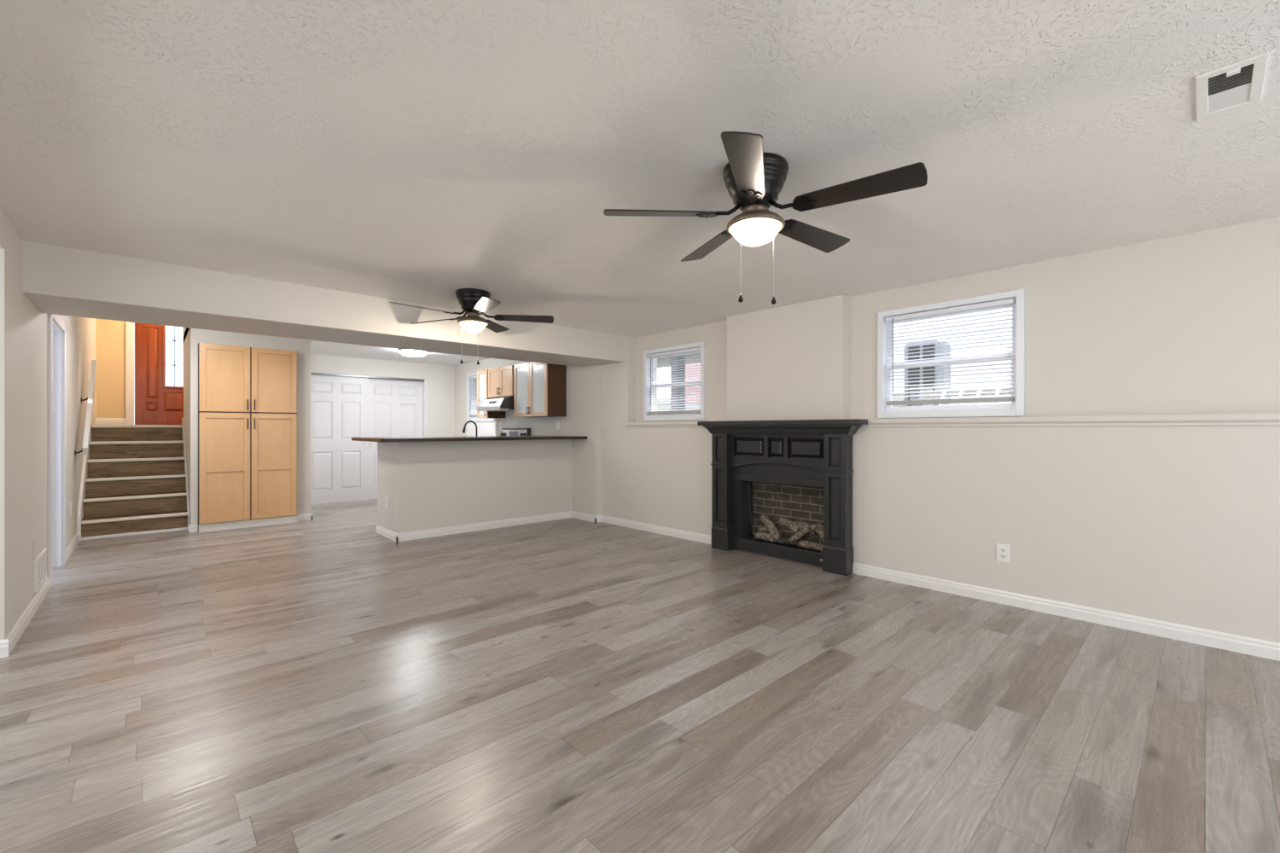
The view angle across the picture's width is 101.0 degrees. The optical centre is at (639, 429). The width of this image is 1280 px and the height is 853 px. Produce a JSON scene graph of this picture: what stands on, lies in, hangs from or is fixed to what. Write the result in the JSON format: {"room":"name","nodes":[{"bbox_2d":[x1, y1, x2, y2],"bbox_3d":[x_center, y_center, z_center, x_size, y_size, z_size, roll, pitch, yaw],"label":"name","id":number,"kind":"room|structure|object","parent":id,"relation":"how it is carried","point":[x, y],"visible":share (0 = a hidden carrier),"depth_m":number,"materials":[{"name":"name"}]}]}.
{"room":"living room","nodes":[
{"label":"living room","id":0,"kind":"room"},
{"bbox_2d":[0,207,96,640],"bbox_3d":[-3.435,-0.700,2.779,0.125,3.800,13.650,0,0,-43],"label":"wall","id":1,"kind":"structure","parent":0,"point":[23,327],"depth_m":3.27,"materials":[{"name":"white paint"}]},
{"bbox_2d":[33,534,40,559],"bbox_3d":[-4.115,0.802,3.601,0.003,0.125,0.300,0,0,-43],"label":"wall panel","id":2,"kind":"object","parent":1,"relation":"attached to","point":[37,543],"visible":1,"depth_m":3.58,"materials":[{"name":"white paint"}]},
{"bbox_2d":[0,533,79,658],"bbox_3d":[-4.730,1.156,4.179,0.141,0.088,3.956,0,0,-43],"label":"baseboard","id":3,"kind":"structure","parent":1,"relation":"attached to","point":[7,645],"depth_m":3.23,"materials":[{"name":"white paint"}]},
{"bbox_2d":[33,548,46,593],"bbox_3d":[-4.171,0.978,3.671,0.016,0.215,0.480,0,0,-43],"label":"air vent","id":4,"kind":"object","parent":1,"relation":"in","point":[40,562],"visible":1,"depth_m":3.63,"materials":[{"name":"white plastic"}]},
{"bbox_2d":[47,314,65,587],"bbox_3d":[-4.833,0.135,4.292,0.145,2.130,0.970,0,0,-43],"label":"trim","id":5,"kind":"structure","parent":1,"relation":"attached to","point":[54,332],"depth_m":4.59,"materials":[{"name":"white paint"}]},
{"bbox_2d":[74,360,96,455],"bbox_3d":[-6.160,-0.278,5.865,0.100,1.099,1.320,0,0,-43],"label":"handrail","id":6,"kind":"object","parent":1,"relation":"attached to","point":[93,372],"visible":1,"depth_m":5.78,"materials":[{"name":"white paint"}]},
{"bbox_2d":[96,319,125,418],"bbox_3d":[-7.229,-1.250,8.402,2.195,2.700,0.150,0,0,-43],"label":"wall","id":7,"kind":"structure","parent":0,"point":[110,334],"depth_m":7.77,"materials":[{"name":"beige paint"}]},
{"bbox_2d":[95,418,125,424],"bbox_3d":[-7.787,-0.108,7.768,0.315,0.106,0.016,0,0,-43],"label":"baseboard","id":8,"kind":"structure","parent":7,"relation":"attached to","point":[98,421],"depth_m":7.76,"materials":[{"name":"white paint"}]},
{"bbox_2d":[125,321,133,424],"bbox_3d":[-7.276,-1.117,8.244,1.092,2.125,0.018,0,0,-43],"label":"trim","id":9,"kind":"structure","parent":7,"relation":"attached to","point":[129,326],"depth_m":7.89,"materials":[{"name":"white paint"}]},
{"bbox_2d":[134,322,183,424],"bbox_3d":[-7.292,-1.072,8.261,0.902,2.020,0.119,0,0,-43],"label":"door","id":10,"kind":"structure","parent":7,"relation":"in","point":[159,349],"depth_m":8.15,"materials":[{"name":"brown wood"}]},
{"bbox_2d":[183,327,190,524],"bbox_3d":[-5.825,-0.700,6.819,0.060,3.800,1.580,0,0,-43],"label":"wall","id":11,"kind":"structure","parent":0,"point":[187,342],"depth_m":6.64,"materials":[{"name":"white paint"}]},
{"bbox_2d":[190,328,310,531],"bbox_3d":[-4.825,-0.020,6.589,1.210,2.440,0.120,0,0,-43],"label":"wall","id":12,"kind":"structure","parent":0,"point":[302,347],"depth_m":6.68,"materials":[{"name":"white paint"}]},
{"bbox_2d":[188,513,312,532],"bbox_3d":[-5.307,1.156,7.106,1.242,0.088,1.566,0,0,-43],"label":"baseboard","id":13,"kind":"structure","parent":12,"relation":"attached to","point":[192,528],"depth_m":6.86,"materials":[{"name":"white paint"}]},
{"bbox_2d":[22,240,625,366],"bbox_3d":[-2.256,-1.058,5.102,4.970,0.463,0.800,0,0,-43],"label":"ceiling beam","id":14,"kind":"structure","parent":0,"point":[57,280],"depth_m":4.11,"materials":[{"name":"white paint"}]},
{"bbox_2d":[183,327,489,366],"bbox_3d":[-3.444,-1.250,7.330,4.240,0.120,4.280,0,0,-43],"label":"ceiling","id":15,"kind":"structure","parent":0,"point":[317,347],"depth_m":8.40,"materials":[{"name":"white paint"}]},
{"bbox_2d":[398,349,427,356],"bbox_3d":[-3.429,-1.146,7.973,0.400,0.088,0.400,0,0,-43],"label":"ceiling light","id":16,"kind":"object","parent":15,"relation":"attached to","point":[406,352],"visible":0.94,"depth_m":7.86,"materials":[{"name":"white glass"}]},
{"bbox_2d":[310,354,454,436],"bbox_3d":[-4.490,-0.020,9.104,2.950,2.440,0.200,0,0,-43],"label":"wall","id":17,"kind":"structure","parent":0,"point":[440,378],"depth_m":9.54,"materials":[{"name":"white paint"}]},
{"bbox_2d":[310,374,367,504],"bbox_3d":[-4.949,0.157,8.599,0.940,2.063,0.041,0,0,-43],"label":"door","id":18,"kind":"structure","parent":17,"relation":"in","point":[339,404],"depth_m":8.61,"materials":[{"name":"white paint"}]},
{"bbox_2d":[310,372,424,381],"bbox_3d":[-4.602,-0.880,8.901,1.880,0.030,0.064,0,0,-43],"label":"trim","id":19,"kind":"structure","parent":17,"relation":"attached to","point":[319,374],"depth_m":8.87,"materials":[{"name":"white wood"}]},
{"bbox_2d":[367,378,422,499],"bbox_3d":[-4.300,0.157,9.259,0.940,2.063,0.041,0,0,-43],"label":"door","id":20,"kind":"structure","parent":17,"relation":"in","point":[394,406],"depth_m":9.18,"materials":[{"name":"white paint"}]},
{"bbox_2d":[424,379,427,436],"bbox_3d":[-3.871,0.155,9.536,0.055,2.090,0.012,0,0,-43],"label":"trim","id":21,"kind":"structure","parent":17,"relation":"attached to","point":[425,381],"depth_m":9.53,"materials":[{"name":"white paint"}]},
{"bbox_2d":[377,439,571,533],"bbox_3d":[-1.985,0.666,6.647,2.276,1.068,0.690,0,0,-43],"label":"wall","id":22,"kind":"structure","parent":0,"point":[427,485],"depth_m":6.15,"materials":[{"name":"white paint"}]},
{"bbox_2d":[384,496,388,507],"bbox_3d":[-2.824,0.810,5.872,0.010,0.120,0.074,0,0,-43],"label":"wall outlet","id":23,"kind":"object","parent":22,"relation":"attached to","point":[386,497],"visible":1,"depth_m":5.85,"materials":[{"name":"white plastic"}]},
{"bbox_2d":[351,436,587,442],"bbox_3d":[-1.982,0.112,6.438,2.528,0.036,1.080,0,0,-43],"label":"countertop","id":24,"kind":"structure","parent":22,"relation":"on","point":[460,438],"depth_m":5.93,"materials":[{"name":"grey stone"}]},
{"bbox_2d":[375,511,571,541],"bbox_3d":[-1.989,1.156,6.633,2.282,0.088,0.706,0,0,-43],"label":"baseboard","id":25,"kind":"structure","parent":22,"relation":"attached to","point":[395,537],"depth_m":6.13,"materials":[{"name":"white paint"}]},
{"bbox_2d":[454,358,600,515],"bbox_3d":[-1.954,-0.020,8.569,0.410,2.440,4.500,0,0,-43],"label":"wall","id":26,"kind":"structure","parent":0,"point":[583,418],"depth_m":7.09,"materials":[{"name":"white paint"}]},
{"bbox_2d":[466,372,494,421],"bbox_3d":[-2.734,-0.560,9.155,0.098,0.860,1.020,0,0,-43],"label":"window","id":27,"kind":"structure","parent":26,"relation":"in","point":[468,382],"depth_m":9.47,"materials":[{"name":"white plastic"}]},
{"bbox_2d":[469,375,477,417],"bbox_3d":[-2.749,-0.580,9.141,0.048,0.720,0.900,0,0,-43],"label":"mini blind","id":28,"kind":"object","parent":27,"relation":"attached to","point":[475,376],"visible":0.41,"depth_m":9.39,"materials":[{"name":"white plastic"}]},
{"bbox_2d":[466,423,496,436],"bbox_3d":[-2.739,0.090,9.102,0.012,0.380,1.090,0,0,-43],"label":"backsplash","id":29,"kind":"structure","parent":26,"relation":"attached to","point":[483,429],"depth_m":9.05,"materials":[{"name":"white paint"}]},
{"bbox_2d":[477,369,505,418],"bbox_3d":[-2.415,-0.555,8.502,0.353,0.760,0.350,0,0,-43],"label":"upper cabinet","id":30,"kind":"object","parent":26,"relation":"attached to","point":[482,375],"visible":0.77,"depth_m":8.41,"materials":[{"name":"brown wood"}]},
{"bbox_2d":[488,365,513,397],"bbox_3d":[-2.019,-0.713,8.078,0.353,0.445,0.760,0,0,-43],"label":"upper cabinet","id":31,"kind":"object","parent":26,"relation":"attached to","point":[500,380],"visible":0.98,"depth_m":7.94,"materials":[{"name":"brown wood"}]},
{"bbox_2d":[476,395,513,412],"bbox_3d":[-2.079,-0.382,8.023,0.514,0.207,0.744,0,0,-43],"label":"range hood","id":32,"kind":"object","parent":31,"relation":"attached to","point":[502,404],"visible":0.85,"depth_m":7.73,"materials":[{"name":"grey metal"}]},
{"bbox_2d":[513,361,566,417],"bbox_3d":[-1.436,-0.555,7.453,0.353,0.760,0.860,0,0,-43],"label":"upper cabinet","id":33,"kind":"object","parent":26,"relation":"attached to","point":[539,389],"visible":0.92,"depth_m":7.23,"materials":[{"name":"brown wood"}]},
{"bbox_2d":[556,420,559,429],"bbox_3d":[-1.153,-0.060,7.402,0.010,0.120,0.074,0,0,-43],"label":"light switch","id":34,"kind":"object","parent":26,"relation":"attached to","point":[557,421],"visible":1,"depth_m":7.39,"materials":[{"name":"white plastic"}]},
{"bbox_2d":[0,498,1279,852],"bbox_3d":[-1.774,1.250,3.405,7.550,0.100,12.300,0,0,-43],"label":"floor","id":35,"kind":"structure","parent":0,"point":[328,683],"depth_m":2.22,"materials":[{"name":"laminate"}]},
{"bbox_2d":[77,417,189,541],"bbox_3d":[-6.193,0.500,6.497,0.911,1.400,1.510,0,0,-43],"label":"staircase","id":36,"kind":"structure","parent":35,"relation":"on","point":[134,480],"depth_m":6.39,"materials":[{"name":"brown wood"}]},
{"bbox_2d":[197,343,296,532],"bbox_3d":[-4.924,0.100,6.618,0.965,2.200,0.603,0,0,-43],"label":"pantry cabinet","id":37,"kind":"object","parent":35,"relation":"on","point":[247,396],"visible":1,"depth_m":6.40,"materials":[{"name":"brown wood"}]},
{"bbox_2d":[500,428,530,436],"bbox_3d":[-2.124,0.584,7.974,0.630,1.192,0.770,0,0,-43],"label":"range","id":38,"kind":"object","parent":35,"relation":"on","point":[505,432],"visible":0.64,"depth_m":8.07,"materials":[{"name":"silver metal"}]},
{"bbox_2d":[697,418,868,575],"bbox_3d":[1.302,0.560,4.913,0.395,1.279,1.680,0,0,-43],"label":"fireplace","id":39,"kind":"object","parent":35,"relation":"on","point":[794,470],"visible":0.99,"depth_m":4.89,"materials":[{"name":"black paint"}]},
{"bbox_2d":[697,418,868,425],"bbox_3d":[1.226,-0.058,4.842,0.189,0.043,1.680,0,0,-43],"label":"mantel shelf","id":40,"kind":"object","parent":39,"relation":"attached to","point":[848,421],"depth_m":4.60,"materials":[{"name":"black paint"}]},
{"bbox_2d":[750,536,822,552],"bbox_3d":[1.411,1.049,4.933,0.178,0.063,0.810,0,0,-43],"label":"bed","id":41,"kind":"object","parent":39,"relation":"in","point":[782,540],"visible":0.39,"depth_m":4.88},
{"bbox_2d":[755,531,773,542],"bbox_3d":[1.209,1.034,5.066,0.081,0.087,0.210,0,0,-43],"label":"log","id":42,"kind":"object","parent":41,"relation":"on","point":[761,535],"visible":0.94,"depth_m":5.04,"materials":[{"name":"ceramic"}]},
{"bbox_2d":[757,525,781,535],"bbox_3d":[1.267,0.995,5.165,0.074,0.091,0.251,0,0,-43],"label":"log","id":43,"kind":"object","parent":41,"relation":"on","point":[762,528],"visible":0.53,"depth_m":5.18,"materials":[{"name":"ceramic"}]},
{"bbox_2d":[760,513,781,540],"bbox_3d":[1.260,0.949,5.088,0.083,0.227,0.293,0,0,-22],"label":"log","id":44,"kind":"object","parent":41,"relation":"on","point":[765,519],"visible":0.99,"depth_m":5.04,"materials":[{"name":"ceramic"}]},
{"bbox_2d":[788,523,818,541],"bbox_3d":[1.502,0.959,4.831,0.286,0.207,0.064,0,0,31],"label":"log","id":45,"kind":"object","parent":41,"relation":"on","point":[799,535],"visible":0.98,"depth_m":4.81,"materials":[{"name":"ceramic"}]},
{"bbox_2d":[791,521,816,535],"bbox_3d":[1.530,0.914,4.900,0.096,0.108,0.266,0,0,-43],"label":"log","id":46,"kind":"object","parent":45,"relation":"on","point":[798,525],"visible":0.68,"depth_m":4.89,"materials":[{"name":"wood"}]},
{"bbox_2d":[779,517,800,534],"bbox_3d":[1.429,0.921,5.012,0.088,0.143,0.228,0,0,-43],"label":"log","id":47,"kind":"object","parent":46,"relation":"on","point":[786,522],"visible":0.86,"depth_m":5.00,"materials":[{"name":"ceramic"}]},
{"bbox_2d":[797,541,823,550],"bbox_3d":[1.540,1.043,4.721,0.068,0.070,0.250,0,0,-43],"label":"log","id":48,"kind":"object","parent":41,"relation":"on","point":[807,544],"visible":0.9,"depth_m":4.70,"materials":[{"name":"ceramic"}]},
{"bbox_2d":[814,522,823,542],"bbox_3d":[1.651,0.946,4.736,0.101,0.196,0.193,0,0,-32],"label":"log","id":49,"kind":"object","parent":41,"relation":"on","point":[819,530],"visible":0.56,"depth_m":4.73,"materials":[{"name":"ceramic"}]},
{"bbox_3d":[-2.603,0.747,6.934,1.390,0.905,0.567,0,0,-43],"label":"countertop","id":50,"kind":"structure","parent":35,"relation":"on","visible":0},
{"bbox_2d":[462,420,477,436],"bbox_3d":[-2.273,0.089,7.089,0.228,0.411,0.082,0,0,-43],"label":"faucet","id":51,"kind":"object","parent":50,"relation":"on","point":[467,422],"visible":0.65,"depth_m":7.09,"materials":[{"name":"black metal"}]},
{"bbox_2d":[0,0,1279,337],"bbox_3d":[-0.093,-1.200,1.602,7.550,0.120,7.370,0,0,-43],"label":"ceiling","id":52,"kind":"structure","parent":0,"point":[422,152],"depth_m":2.02,"materials":[{"name":"white paint"}]},
{"bbox_2d":[389,288,553,364],"bbox_3d":[-1.386,-0.835,4.452,1.288,0.610,1.230,0,0,7],"label":"ceiling fan","id":53,"kind":"object","parent":52,"relation":"hanging from","point":[474,302],"visible":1,"depth_m":4.33,"materials":[{"name":"black metal"}]},
{"bbox_2d":[603,131,927,304],"bbox_3d":[0.489,-0.835,2.356,1.288,0.610,1.230,0,0,-20],"label":"ceiling fan","id":54,"kind":"object","parent":52,"relation":"hanging from","point":[754,179],"visible":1,"depth_m":2.20,"materials":[{"name":"black metal"}]},
{"bbox_2d":[1195,52,1268,122],"bbox_3d":[1.974,-1.131,1.767,0.358,0.018,0.152,0,0,-43],"label":"ceiling vent","id":55,"kind":"object","parent":52,"relation":"in","point":[1236,86],"visible":1,"depth_m":1.75,"materials":[{"name":"white plastic"}]},
{"bbox_2d":[600,294,1279,643],"bbox_3d":[2.319,0.005,4.145,0.455,2.390,7.800,0,0,-43],"label":"wall","id":56,"kind":"structure","parent":0,"point":[1180,525],"depth_m":3.58,"materials":[{"name":"white paint"}]},
{"bbox_2d":[571,511,1279,661],"bbox_3d":[1.887,1.156,4.200,0.101,0.088,8.170,0,0,-43],"label":"baseboard","id":57,"kind":"structure","parent":56,"relation":"attached to","point":[1258,648],"depth_m":3.41,"materials":[{"name":"white paint"}]},
{"bbox_2d":[625,413,1279,427],"bbox_3d":[2.318,-0.050,3.891,0.168,0.066,7.130,0,0,-43],"label":"wall ledge","id":58,"kind":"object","parent":56,"relation":"attached to","point":[1260,419],"depth_m":3.31,"materials":[{"name":"white paint"}]},
{"bbox_2d":[996,543,1010,563],"bbox_3d":[2.492,0.853,3.619,0.010,0.125,0.078,0,0,-43],"label":"wall outlet","id":59,"kind":"object","parent":56,"relation":"attached to","point":[1003,550],"visible":1,"depth_m":3.61,"materials":[{"name":"white plastic"}]},
{"bbox_2d":[1000,547,1006,552],"bbox_3d":[2.490,0.830,3.617,0.004,0.028,0.034,0,0,-43],"label":"receptacle","id":60,"kind":"object","parent":59,"relation":"attached to","point":[1002,549],"depth_m":3.62,"materials":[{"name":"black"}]},
{"bbox_2d":[1000,553,1006,558],"bbox_3d":[2.490,0.874,3.617,0.004,0.028,0.034,0,0,-43],"label":"receptacle","id":61,"kind":"object","parent":59,"relation":"attached to","point":[1002,555],"depth_m":3.62,"materials":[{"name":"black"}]},
{"bbox_2d":[635,216,1279,422],"bbox_3d":[2.499,-0.579,3.957,0.187,1.123,7.280,0,0,-43],"label":"wall","id":62,"kind":"structure","parent":0,"point":[1187,323],"depth_m":3.25,"materials":[{"name":"white paint"}]},
{"bbox_2d":[643,341,705,420],"bbox_3d":[0.407,-0.525,6.103,0.113,0.850,0.959,0,0,-43],"label":"window","id":63,"kind":"structure","parent":62,"relation":"in","point":[701,416],"depth_m":6.10,"materials":[{"name":"white plastic"}]},
{"bbox_2d":[647,347,700,414],"bbox_3d":[0.387,-0.537,6.084,0.048,0.725,0.839,0,0,-43],"label":"mini blind","id":64,"kind":"object","parent":63,"relation":"attached to","point":[696,349],"visible":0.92,"depth_m":6.07,"materials":[{"name":"white plastic"}]},
{"bbox_2d":[877,289,1024,418],"bbox_3d":[2.341,-0.527,4.029,0.113,0.875,0.996,0,0,-43],"label":"window","id":65,"kind":"structure","parent":62,"relation":"in","point":[1016,408],"depth_m":3.96,"materials":[{"name":"white plastic"}]},
{"bbox_2d":[885,298,1015,405],"bbox_3d":[2.321,-0.555,4.010,0.048,0.720,0.876,0,0,-43],"label":"mini blind","id":66,"kind":"object","parent":65,"relation":"attached to","point":[1010,301],"visible":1,"depth_m":3.98,"materials":[{"name":"white plastic"}]},
{"label":"outside","id":67,"kind":"structure","parent":0,"visible":0},
{"bbox_2d":[657,389,1011,410],"bbox_3d":[7.255,-1.130,17.704,25.240,2.860,32.000,0,0,-43],"label":"ground","id":68,"kind":"structure","parent":67,"point":[893,395],"depth_m":9.16,"materials":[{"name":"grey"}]},
{"bbox_2d":[657,352,700,411],"bbox_3d":[0.428,-0.765,10.244,2.600,1.630,6.600,0,0,-43],"label":"porch","id":69,"kind":"object","parent":68,"relation":"on","point":[693,354],"visible":0.05,"depth_m":9.47,"materials":[{"name":"grey"}]},
{"bbox_2d":[685,363,700,403],"bbox_3d":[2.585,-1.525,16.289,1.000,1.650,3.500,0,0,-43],"label":"house","id":70,"kind":"structure","parent":68,"relation":"on","point":[694,364],"depth_m":16.56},
{"bbox_2d":[904,338,950,406],"bbox_3d":[3.831,-0.735,7.032,0.446,0.870,0.480,0,0,-43],"label":"air conditioner","id":71,"kind":"object","parent":68,"relation":"on","point":[939,340],"visible":0.5,"depth_m":6.87,"materials":[{"name":"grey"}]},
{"bbox_2d":[907,343,934,400],"bbox_3d":[3.671,-0.720,6.882,0.008,0.740,0.320,0,0,-43],"label":"grille","id":72,"kind":"object","parent":71,"relation":"attached to","point":[927,346],"depth_m":6.89,"materials":[{"name":"grey plastic"}]},
{"bbox_2d":[891,306,1012,393],"bbox_3d":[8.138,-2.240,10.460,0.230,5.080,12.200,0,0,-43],"label":"house","id":73,"kind":"structure","parent":68,"relation":"on","point":[1010,308],"depth_m":11.40,"materials":[{"name":"white"}]},
{"bbox_2d":[923,387,1011,406],"bbox_3d":[3.728,-0.280,5.220,0.088,0.360,1.710,0,0,-43],"label":"fence","id":74,"kind":"object","parent":68,"relation":"on","point":[924,390],"visible":0.16,"depth_m":5.54,"materials":[{"name":"white"}]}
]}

